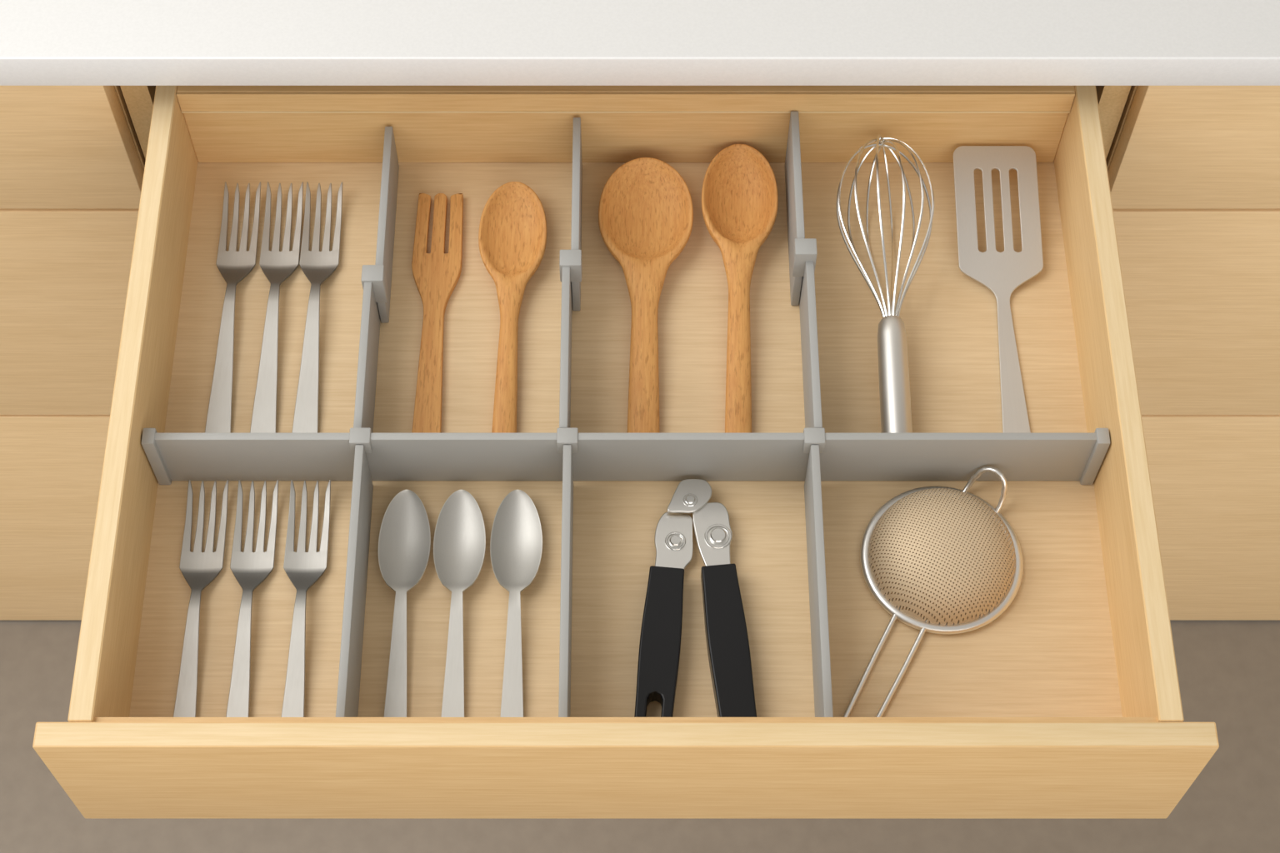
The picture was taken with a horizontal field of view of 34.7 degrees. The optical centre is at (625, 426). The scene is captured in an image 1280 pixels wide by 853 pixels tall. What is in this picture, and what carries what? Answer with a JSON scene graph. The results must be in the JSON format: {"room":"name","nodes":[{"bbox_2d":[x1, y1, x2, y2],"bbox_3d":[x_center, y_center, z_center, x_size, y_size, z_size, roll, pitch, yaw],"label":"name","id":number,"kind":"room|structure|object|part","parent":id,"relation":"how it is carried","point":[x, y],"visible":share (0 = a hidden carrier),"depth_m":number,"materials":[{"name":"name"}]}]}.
{"room":"kitchen","nodes":[
{"label":"kitchen","id":0,"kind":"room"},
{"bbox_2d":[0,620,1279,852],"bbox_3d":[0.000,1.058,1.633,5.200,0.100,3.340,0,61,0],"label":"floor","id":1,"kind":"structure","parent":0,"point":[1228,671],"depth_m":1.95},
{"bbox_2d":[0,85,145,619],"bbox_3d":[-0.781,-0.260,1.803,0.898,0.872,0.560,0,61,0],"label":"base cabinet","id":2,"kind":"object","parent":1,"relation":"on","point":[72,160],"visible":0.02,"depth_m":1.55,"materials":[{"name":"brown wood"}]},
{"bbox_3d":[-0.781,0.085,1.868,0.897,0.418,0.018,0,61,0],"label":"drawer","id":3,"kind":"part","parent":2,"relation":"part of","materials":[{"name":"brown wood"}]},
{"bbox_3d":[-0.781,-0.087,1.556,0.897,0.290,0.018,0,61,0],"label":"drawer","id":4,"kind":"part","parent":2,"relation":"part of","materials":[{"name":"brown wood"}]},
{"bbox_3d":[-0.781,-0.195,1.360,0.897,0.151,0.018,0,61,0],"label":"drawer","id":5,"kind":"part","parent":2,"relation":"part of","materials":[{"name":"brown wood"}]},
{"bbox_2d":[0,0,1279,85],"bbox_3d":[0.000,-0.493,1.417,2.464,0.027,0.626,0,61,0],"label":"countertop","id":6,"kind":"structure","parent":2,"relation":"on","point":[43,42],"depth_m":1.27,"materials":[{"name":"white stone"}]},
{"bbox_2d":[120,85,1131,159],"bbox_3d":[0.000,-0.260,1.803,0.658,0.872,0.560,0,61,0],"label":"base cabinet","id":7,"kind":"object","parent":1,"relation":"on","point":[139,100],"visible":0.02,"depth_m":1.35,"materials":[{"name":"brown wood"}]},
{"bbox_2d":[32,85,1219,819],"bbox_3d":[0.000,-0.045,1.281,0.634,0.121,0.561,0,61,0],"label":"drawer","id":8,"kind":"object","parent":7,"relation":"attached to","point":[1067,704],"visible":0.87,"depth_m":1.24,"materials":[{"name":"brown wood"}]},
{"bbox_2d":[173,480,229,717],"bbox_3d":[-0.254,0.111,1.207,0.026,0.011,0.176,0,61,0],"label":"fork","id":9,"kind":"object","parent":8,"relation":"in","point":[198,568],"visible":0.91,"depth_m":1.22,"materials":[{"name":"metal"}]},
{"bbox_2d":[205,181,260,433],"bbox_3d":[-0.253,-0.074,1.308,0.026,0.011,0.196,0,61,0],"label":"fork","id":10,"kind":"object","parent":8,"relation":"in","point":[234,266],"visible":0.97,"depth_m":1.31,"materials":[{"name":"metal"}]},
{"bbox_2d":[225,480,279,717],"bbox_3d":[-0.223,0.111,1.207,0.026,0.011,0.176,0,61,0],"label":"fork","id":11,"kind":"object","parent":8,"relation":"in","point":[250,569],"visible":0.94,"depth_m":1.22,"materials":[{"name":"metal"}]},
{"bbox_2d":[250,181,303,433],"bbox_3d":[-0.225,-0.074,1.308,0.026,0.011,0.196,0,61,0],"label":"fork","id":12,"kind":"object","parent":8,"relation":"in","point":[277,266],"visible":0.94,"depth_m":1.31,"materials":[{"name":"metal"}]},
{"bbox_2d":[280,480,330,717],"bbox_3d":[-0.192,0.111,1.207,0.026,0.011,0.176,0,61,0],"label":"fork","id":13,"kind":"object","parent":8,"relation":"in","point":[303,569],"visible":0.9,"depth_m":1.22,"materials":[{"name":"metal"}]},
{"bbox_2d":[291,181,343,433],"bbox_3d":[-0.199,-0.074,1.308,0.026,0.011,0.196,0,61,0],"label":"fork","id":14,"kind":"object","parent":8,"relation":"in","point":[317,266],"visible":0.91,"depth_m":1.31,"materials":[{"name":"metal"}]},
{"bbox_2d":[335,445,373,717],"bbox_3d":[-0.157,0.101,1.188,0.005,0.053,0.176,0,61,0],"label":"divider","id":15,"kind":"object","parent":8,"relation":"in","point":[349,676],"depth_m":1.18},
{"bbox_2d":[353,126,399,433],"bbox_3d":[-0.157,-0.086,1.292,0.014,0.051,0.229,0,61,0],"label":"divider","id":16,"kind":"object","parent":8,"relation":"in","point":[376,280],"depth_m":1.28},
{"bbox_2d":[378,490,430,717],"bbox_3d":[-0.133,0.114,1.204,0.031,0.011,0.168,0,61,0],"label":"spoon","id":17,"kind":"object","parent":8,"relation":"in","point":[404,541],"visible":0.82,"depth_m":1.22,"materials":[{"name":"metal"}]},
{"bbox_2d":[411,193,463,433],"bbox_3d":[-0.123,-0.066,1.307,0.032,0.006,0.198,0,61,0],"label":"wooden fork","id":18,"kind":"object","parent":8,"relation":"in","point":[437,273],"visible":0.9,"depth_m":1.32,"materials":[{"name":"brown wood"}]},
{"bbox_2d":[433,490,485,717],"bbox_3d":[-0.100,0.114,1.204,0.031,0.011,0.168,0,61,0],"label":"spoon","id":19,"kind":"object","parent":8,"relation":"in","point":[459,542],"visible":0.85,"depth_m":1.22,"materials":[{"name":"metal"}]},
{"bbox_2d":[478,181,547,433],"bbox_3d":[-0.074,-0.069,1.301,0.044,0.018,0.201,1,61,0],"label":"wooden spoon","id":20,"kind":"object","parent":8,"relation":"in","point":[512,233],"visible":0.9,"depth_m":1.32,"materials":[{"name":"brown wood"}]},
{"bbox_2d":[490,490,542,717],"bbox_3d":[-0.066,0.114,1.204,0.031,0.011,0.168,0,61,0],"label":"spoon","id":21,"kind":"object","parent":8,"relation":"in","point":[516,543],"visible":0.84,"depth_m":1.22,"materials":[{"name":"metal"}]},
{"bbox_2d":[558,445,573,717],"bbox_3d":[-0.035,0.101,1.188,0.005,0.053,0.176,0,61,0],"label":"divider","id":22,"kind":"object","parent":8,"relation":"in","point":[564,705],"depth_m":1.17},
{"bbox_2d":[559,117,582,428],"bbox_3d":[-0.034,-0.087,1.291,0.014,0.055,0.229,0,61,0],"label":"divider","id":23,"kind":"object","parent":8,"relation":"in","point":[570,261],"depth_m":1.27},
{"bbox_2d":[140,428,1110,484],"bbox_3d":[0.000,0.018,1.233,0.572,0.054,0.011,0,61,0],"label":"divider","id":24,"kind":"object","parent":8,"relation":"in","point":[172,457],"depth_m":1.23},
{"bbox_3d":[0.000,0.194,1.149,0.634,0.121,0.015,0,61,0],"label":"panel","id":25,"kind":"part","parent":8,"relation":"part of","materials":[{"name":"brown wood"}]},
{"bbox_3d":[0.000,-0.208,1.312,0.572,0.017,0.002,0,61,0],"label":"rail","id":26,"kind":"part","parent":8,"relation":"part of","materials":[{"name":"brown wood"}]},
{"bbox_2d":[598,157,693,433],"bbox_3d":[0.012,-0.076,1.303,0.062,0.022,0.219,1,61,0],"label":"wooden spoon","id":27,"kind":"object","parent":8,"relation":"in","point":[646,209],"visible":0.91,"depth_m":1.32,"materials":[{"name":"brown wood"}]},
{"bbox_2d":[634,479,756,717],"bbox_3d":[0.040,0.110,1.204,0.072,0.015,0.175,0,61,0],"label":"can opener","id":28,"kind":"object","parent":8,"relation":"in","point":[727,637],"visible":0.84,"depth_m":1.20,"materials":[{"name":"black plastic"}]},
{"bbox_3d":[0.039,0.044,1.236,0.009,0.001,0.009,0,61,0],"label":"rivet seat","id":29,"kind":"part","parent":28,"relation":"part of","materials":[{"name":"silver metal"}]},
{"bbox_3d":[0.055,0.065,1.226,0.010,0.003,0.010,0,61,0],"label":"knob","id":30,"kind":"part","parent":28,"relation":"part of","materials":[{"name":"silver metal"}]},
{"bbox_2d":[701,144,778,433],"bbox_3d":[0.072,-0.082,1.304,0.050,0.025,0.225,1,61,1],"label":"wooden spoon","id":31,"kind":"object","parent":8,"relation":"in","point":[740,197],"visible":0.86,"depth_m":1.33,"materials":[{"name":"brown wood"}]},
{"bbox_2d":[784,111,822,428],"bbox_3d":[0.111,-0.089,1.288,0.014,0.061,0.229,0,61,0],"label":"divider","id":32,"kind":"object","parent":8,"relation":"in","point":[802,252],"depth_m":1.27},
{"bbox_2d":[804,445,833,717],"bbox_3d":[0.112,0.101,1.188,0.005,0.053,0.176,0,61,0],"label":"divider","id":33,"kind":"object","parent":8,"relation":"in","point":[812,487],"depth_m":1.18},
{"bbox_2d":[836,133,934,433],"bbox_3d":[0.175,-0.089,1.286,0.063,0.063,0.221,-7,61,-4],"label":"whisk","id":34,"kind":"object","parent":8,"relation":"in","point":[893,368],"visible":0.94,"depth_m":1.28,"materials":[{"name":"silver metal"}]},
{"bbox_2d":[842,466,1023,717],"bbox_3d":[0.172,0.100,1.198,0.098,0.036,0.192,25,64,13],"label":"mesh strainer","id":35,"kind":"object","parent":8,"relation":"in","point":[912,619],"visible":0.94,"depth_m":1.20,"materials":[{"name":"silver metal"}]},
{"bbox_2d":[952,145,1043,433],"bbox_3d":[0.242,-0.082,1.306,0.055,0.023,0.222,0,61,0],"label":"slotted spatula","id":36,"kind":"object","parent":8,"relation":"in","point":[1002,272],"visible":0.93,"depth_m":1.33,"materials":[{"name":"silver metal"}]},
{"bbox_2d":[1105,85,1279,619],"bbox_3d":[0.781,-0.260,1.803,0.898,0.872,0.560,0,61,0],"label":"base cabinet","id":37,"kind":"object","parent":1,"relation":"on","point":[1193,172],"visible":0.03,"depth_m":1.55,"materials":[{"name":"brown wood"}]},
{"bbox_3d":[0.781,-0.195,1.360,0.897,0.151,0.018,0,61,0],"label":"drawer","id":38,"kind":"part","parent":37,"relation":"part of","materials":[{"name":"brown wood"}]},
{"bbox_3d":[0.781,-0.087,1.556,0.897,0.290,0.018,0,61,0],"label":"drawer","id":39,"kind":"part","parent":37,"relation":"part of","materials":[{"name":"brown wood"}]},
{"bbox_3d":[0.781,0.085,1.868,0.897,0.418,0.018,0,61,0],"label":"drawer","id":40,"kind":"part","parent":37,"relation":"part of","materials":[{"name":"brown wood"}]}
]}

